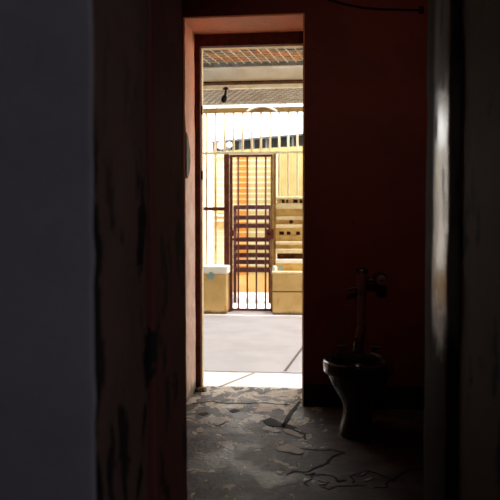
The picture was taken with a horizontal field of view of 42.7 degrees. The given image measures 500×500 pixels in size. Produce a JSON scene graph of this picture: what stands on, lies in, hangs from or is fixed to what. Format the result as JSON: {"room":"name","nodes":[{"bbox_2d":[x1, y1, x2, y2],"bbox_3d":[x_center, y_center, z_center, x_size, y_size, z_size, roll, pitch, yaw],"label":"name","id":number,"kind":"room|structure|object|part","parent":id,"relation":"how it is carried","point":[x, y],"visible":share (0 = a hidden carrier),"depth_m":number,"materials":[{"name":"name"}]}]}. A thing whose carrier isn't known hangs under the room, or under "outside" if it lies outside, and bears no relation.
{"room":"abandoned bathroom","nodes":[
{"label":"abandoned bathroom","id":0,"kind":"room"},
{"bbox_2d":[203,151,212,263],"bbox_3d":[-1.961,-0.654,13.246,2.464,2.704,0.280,0,2,6],"label":"wall","id":1,"kind":"structure","parent":0,"point":[209,157],"depth_m":13.03,"materials":[{"name":"white paint"}]},
{"bbox_2d":[212,155,229,263],"bbox_3d":[-0.478,-0.393,10.618,0.262,2.363,0.330,0,2,6],"label":"wall","id":2,"kind":"structure","parent":0,"point":[220,158],"depth_m":10.49,"materials":[{"name":"paint"}]},
{"bbox_2d":[213,212,223,227],"bbox_3d":[-0.510,-0.489,10.439,0.172,0.261,0.105,0,2,6],"label":"meter box","id":3,"kind":"object","parent":2,"relation":"attached to","point":[220,215],"visible":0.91,"depth_m":10.40,"materials":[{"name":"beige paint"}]},
{"bbox_2d":[217,141,222,151],"bbox_3d":[-0.467,-1.676,10.498,0.140,0.215,0.127,0,2,6],"label":"floodlight","id":4,"kind":"object","parent":2,"relation":"attached to","point":[220,144],"visible":0.77,"depth_m":10.45,"materials":[{"name":"white"}]},
{"bbox_2d":[226,142,231,154],"bbox_3d":[-0.342,-1.669,10.486,0.094,0.202,0.099,-1,2,-35],"label":"floodlight","id":5,"kind":"object","parent":2,"relation":"attached to","point":[229,144],"visible":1,"depth_m":10.46,"materials":[{"name":"white"}]},
{"bbox_2d":[226,151,270,292],"bbox_3d":[0.531,-0.503,11.479,1.916,2.524,0.230,0,2,6],"label":"wall","id":6,"kind":"structure","parent":0,"point":[242,160],"depth_m":11.43,"materials":[{"name":"yellow paint"}]},
{"bbox_2d":[0,0,499,499],"bbox_3d":[0.133,-0.071,1.333,6.400,2.350,0.412,0,2,6],"label":"wall","id":7,"kind":"structure","parent":0,"point":[74,363],"depth_m":1.19,"materials":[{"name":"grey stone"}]},
{"bbox_2d":[204,264,301,314],"bbox_3d":[0.857,0.530,8.608,6.400,0.647,0.385,0,2,6],"label":"wall","id":8,"kind":"structure","parent":0,"point":[286,285],"depth_m":8.51,"materials":[{"name":"yellow paint"}]},
{"bbox_2d":[203,106,302,309],"bbox_3d":[0.847,-0.544,8.645,5.234,2.772,0.070,0,2,6],"label":"fence","id":9,"kind":"object","parent":8,"relation":"on","point":[297,109],"visible":0.36,"depth_m":8.70,"materials":[{"name":"brown metal"}]},
{"bbox_3d":[-1.026,-0.566,8.831,1.401,0.048,0.040,0,2,6],"label":"rail","id":10,"kind":"part","parent":9,"relation":"part of","materials":[{"name":"brown metal"}]},
{"bbox_3d":[-0.319,-0.234,8.772,0.068,2.145,0.070,0,2,6],"label":"gate post","id":11,"kind":"part","parent":9,"relation":"part of","materials":[{"name":"metal"}]},
{"bbox_2d":[228,154,273,311],"bbox_3d":[0.015,-0.220,8.729,0.678,2.154,0.089,0,2,6],"label":"gate","id":12,"kind":"object","parent":9,"relation":"attached to","point":[269,233],"visible":0.89,"depth_m":8.72,"materials":[{"name":"brown metal"}]},
{"bbox_3d":[0.017,-0.145,8.742,0.590,0.030,0.028,0,2,6],"label":"rail","id":13,"kind":"part","parent":12,"relation":"part of","materials":[{"name":"brown metal"}]},
{"bbox_3d":[0.017,0.819,8.775,0.590,0.033,0.044,0,2,6],"label":"rail","id":14,"kind":"part","parent":12,"relation":"part of","materials":[{"name":"metal"}]},
{"bbox_3d":[0.017,-1.280,8.703,0.590,0.032,0.044,0,2,6],"label":"rail","id":15,"kind":"part","parent":12,"relation":"part of","materials":[{"name":"brown metal"}]},
{"bbox_3d":[0.864,-1.319,8.617,5.200,0.034,0.044,0,2,6],"label":"rail","id":16,"kind":"part","parent":9,"relation":"part of","materials":[{"name":"beige metal"}]},
{"bbox_2d":[247,106,276,111],"bbox_3d":[0.161,-1.898,8.619,0.420,0.092,0.024,0,2,6],"label":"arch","id":17,"kind":"object","parent":9,"relation":"on","point":[275,110],"visible":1,"depth_m":8.61,"materials":[{"name":"white paint"}]},
{"bbox_3d":[0.335,-0.507,8.698,0.038,1.595,0.060,0,2,6],"label":"gate post","id":18,"kind":"part","parent":9,"relation":"part of","materials":[{"name":"metal"}]},
{"bbox_2d":[204,372,301,387],"bbox_3d":[0.477,0.988,4.815,18.000,0.003,0.460,0,2,6],"label":"apron","id":19,"kind":"object","parent":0,"point":[270,380],"depth_m":4.87,"materials":[{"name":"white concrete"}]},
{"bbox_2d":[276,150,302,258],"bbox_3d":[2.546,-0.426,10.521,4.225,2.436,0.340,0,2,6],"label":"wall","id":20,"kind":"structure","parent":0,"point":[283,157],"depth_m":10.54,"materials":[{"name":"yellow paint"}]},
{"bbox_3d":[2.560,-0.426,10.539,4.200,2.436,0.300,0,2,6],"label":"panel","id":21,"kind":"part","parent":20,"relation":"part of","materials":[{"name":"yellow paint"}]},
{"bbox_2d":[145,0,461,499],"bbox_3d":[0.073,-0.085,1.737,2.700,2.350,0.385,0,2,6],"label":"door frame","id":22,"kind":"structure","parent":0,"point":[165,249],"depth_m":1.65,"materials":[{"name":"red paint"}]},
{"bbox_2d":[181,0,427,409],"bbox_3d":[0.325,-0.471,4.250,2.300,2.950,0.350,0,2,6],"label":"wall","id":23,"kind":"structure","parent":0,"point":[365,102],"depth_m":4.04,"materials":[{"name":"red paint"}]},
{"bbox_2d":[183,13,304,406],"bbox_3d":[-0.025,-0.250,4.291,0.779,2.505,0.354,0,2,6],"label":"trim","id":24,"kind":"structure","parent":23,"relation":"attached to","point":[288,22],"depth_m":4.24,"materials":[{"name":"pink paint"}]},
{"bbox_2d":[347,268,386,340],"bbox_3d":[0.726,0.331,3.925,0.252,0.438,0.271,0,2,6],"label":"valve","id":25,"kind":"object","parent":23,"relation":"attached to","point":[379,278],"visible":1,"depth_m":3.96,"materials":[{"name":"metal"}]},
{"bbox_3d":[0.637,0.237,3.991,0.060,0.032,0.033,0,2,6],"label":"flush handle","id":26,"kind":"part","parent":25,"relation":"part of","materials":[{"name":"metal"}]},
{"bbox_3d":[0.753,0.186,3.978,0.080,0.038,0.038,0,2,6],"label":"supply arm","id":27,"kind":"part","parent":25,"relation":"part of"},
{"bbox_2d":[329,0,423,13],"bbox_3d":[0.760,-1.530,3.979,0.627,0.132,0.030,0,2,6],"label":"cable","id":28,"kind":"object","parent":23,"relation":"attached to","point":[421,8],"visible":1,"depth_m":3.97,"materials":[{"name":"black rubber"}]},
{"bbox_2d":[186,292,423,499],"bbox_3d":[0.934,0.976,9.393,18.000,0.305,25.200,0,2,6],"label":"floor","id":29,"kind":"structure","parent":0,"point":[244,443],"depth_m":3.50,"materials":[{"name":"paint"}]},
{"bbox_2d":[195,387,206,391],"bbox_3d":[-0.346,0.980,4.518,0.086,0.031,0.081,0,2,6],"label":"lump","id":30,"kind":"object","parent":29,"relation":"on","point":[199,389],"visible":1,"depth_m":4.49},
{"bbox_2d":[204,311,280,314],"bbox_3d":[0.862,0.854,8.667,18.000,0.005,0.470,0,2,6],"label":"channel","id":31,"kind":"object","parent":29,"relation":"on","point":[231,312],"depth_m":8.61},
{"bbox_2d":[233,205,270,302],"bbox_3d":[0.029,0.043,10.140,0.667,1.526,0.770,0,2,6],"label":"stair","id":32,"kind":"structure","parent":29,"relation":"on","point":[241,217],"depth_m":10.02,"materials":[{"name":"brown metal"}]},
{"bbox_3d":[-0.232,0.580,9.888,0.044,0.468,0.060,0,2,6],"label":"leg","id":33,"kind":"part","parent":32,"relation":"part of","materials":[{"name":"metal"}]},
{"bbox_3d":[0.309,0.582,9.834,0.044,0.468,0.060,0,2,6],"label":"leg","id":34,"kind":"part","parent":32,"relation":"part of","materials":[{"name":"brown metal"}]},
{"bbox_2d":[211,133,302,151],"bbox_3d":[2.701,-1.082,14.751,6.761,3.456,3.250,0,2,6],"label":"house","id":35,"kind":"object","parent":29,"relation":"on","point":[292,137],"visible":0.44,"depth_m":13.47,"materials":[{"name":"yellow paint"}]},
{"bbox_2d":[275,196,302,270],"bbox_3d":[2.317,0.065,8.707,3.917,1.579,0.506,0,2,6],"label":"wall","id":36,"kind":"structure","parent":29,"relation":"on","point":[289,209],"depth_m":8.66,"materials":[{"name":"beige paint"}]},
{"bbox_2d":[323,341,392,440],"bbox_3d":[0.606,0.789,3.601,0.390,0.475,0.504,0,2,6],"label":"toilet","id":37,"kind":"object","parent":29,"relation":"on","point":[358,376],"visible":1,"depth_m":3.48,"materials":[{"name":"ceramic"}]},
{"bbox_3d":[0.550,0.583,3.814,0.066,0.042,0.028,0,2,6],"label":"hinge post","id":38,"kind":"part","parent":37,"relation":"part of","materials":[{"name":"black plastic"}]},
{"bbox_3d":[0.607,0.851,3.605,0.348,0.352,0.473,0,2,6],"label":"bowl","id":39,"kind":"part","parent":37,"relation":"part of","materials":[{"name":"ceramic"}]},
{"bbox_3d":[0.738,0.584,3.783,0.066,0.042,0.028,0,2,6],"label":"hinge post","id":40,"kind":"part","parent":37,"relation":"part of","materials":[{"name":"black plastic"}]},
{"bbox_3d":[-2.177,-0.631,6.712,0.230,3.700,3.840,0,2,6],"label":"wall","id":41,"kind":"structure","parent":0,"visible":0},
{"bbox_2d":[203,65,302,85],"bbox_3d":[0.728,-1.989,7.232,5.800,0.174,0.135,0,2,6],"label":"roof beam","id":42,"kind":"structure","parent":41,"relation":"attached to","point":[288,74],"depth_m":7.26,"materials":[{"name":"grey metal"}]},
{"bbox_2d":[203,47,302,67],"bbox_3d":[0.663,-2.167,6.571,5.200,0.191,3.250,0,2,6],"label":"panel","id":43,"kind":"object","parent":42,"relation":"on","point":[210,62],"visible":0.06,"depth_m":7.06,"materials":[{"name":"metal"}]},
{"bbox_2d":[204,49,302,61],"bbox_3d":[0.178,-2.111,6.943,1.440,0.038,0.552,0,2,6],"label":"litter","id":44,"kind":"object","parent":43,"relation":"on","point":[261,49],"visible":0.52,"depth_m":6.93,"materials":[{"name":"brown"}]},
{"bbox_2d":[203,83,302,89],"bbox_3d":[0.757,-1.936,7.525,5.800,0.047,0.050,0,2,6],"label":"roof rail","id":45,"kind":"object","parent":41,"relation":"attached to","point":[297,85],"visible":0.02,"depth_m":7.58,"materials":[{"name":"beige metal"}]},
{"bbox_2d":[221,87,228,102],"bbox_3d":[-0.295,-1.843,7.608,0.096,0.189,0.067,0,2,6],"label":"strap","id":46,"kind":"object","parent":45,"relation":"hanging from","point":[224,97],"visible":1,"depth_m":7.59,"materials":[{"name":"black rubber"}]},
{"bbox_2d":[203,88,302,105],"bbox_3d":[0.794,-1.921,7.898,5.000,0.099,0.686,0,2,6],"label":"panel","id":47,"kind":"object","parent":45,"relation":"attached to","point":[281,95],"visible":0.3,"depth_m":8.02,"materials":[{"name":"metal"}]},
{"bbox_3d":[0.447,-0.954,4.452,18.000,4.500,0.108,0,2,6],"label":"wall","id":48,"kind":"structure","parent":0,"visible":0},
{"bbox_2d":[195,31,302,387],"bbox_3d":[-0.005,-0.286,4.492,0.811,2.562,0.052,0,2,6],"label":"trim","id":49,"kind":"structure","parent":48,"relation":"attached to","point":[267,39],"depth_m":4.48,"materials":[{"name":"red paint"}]}
]}

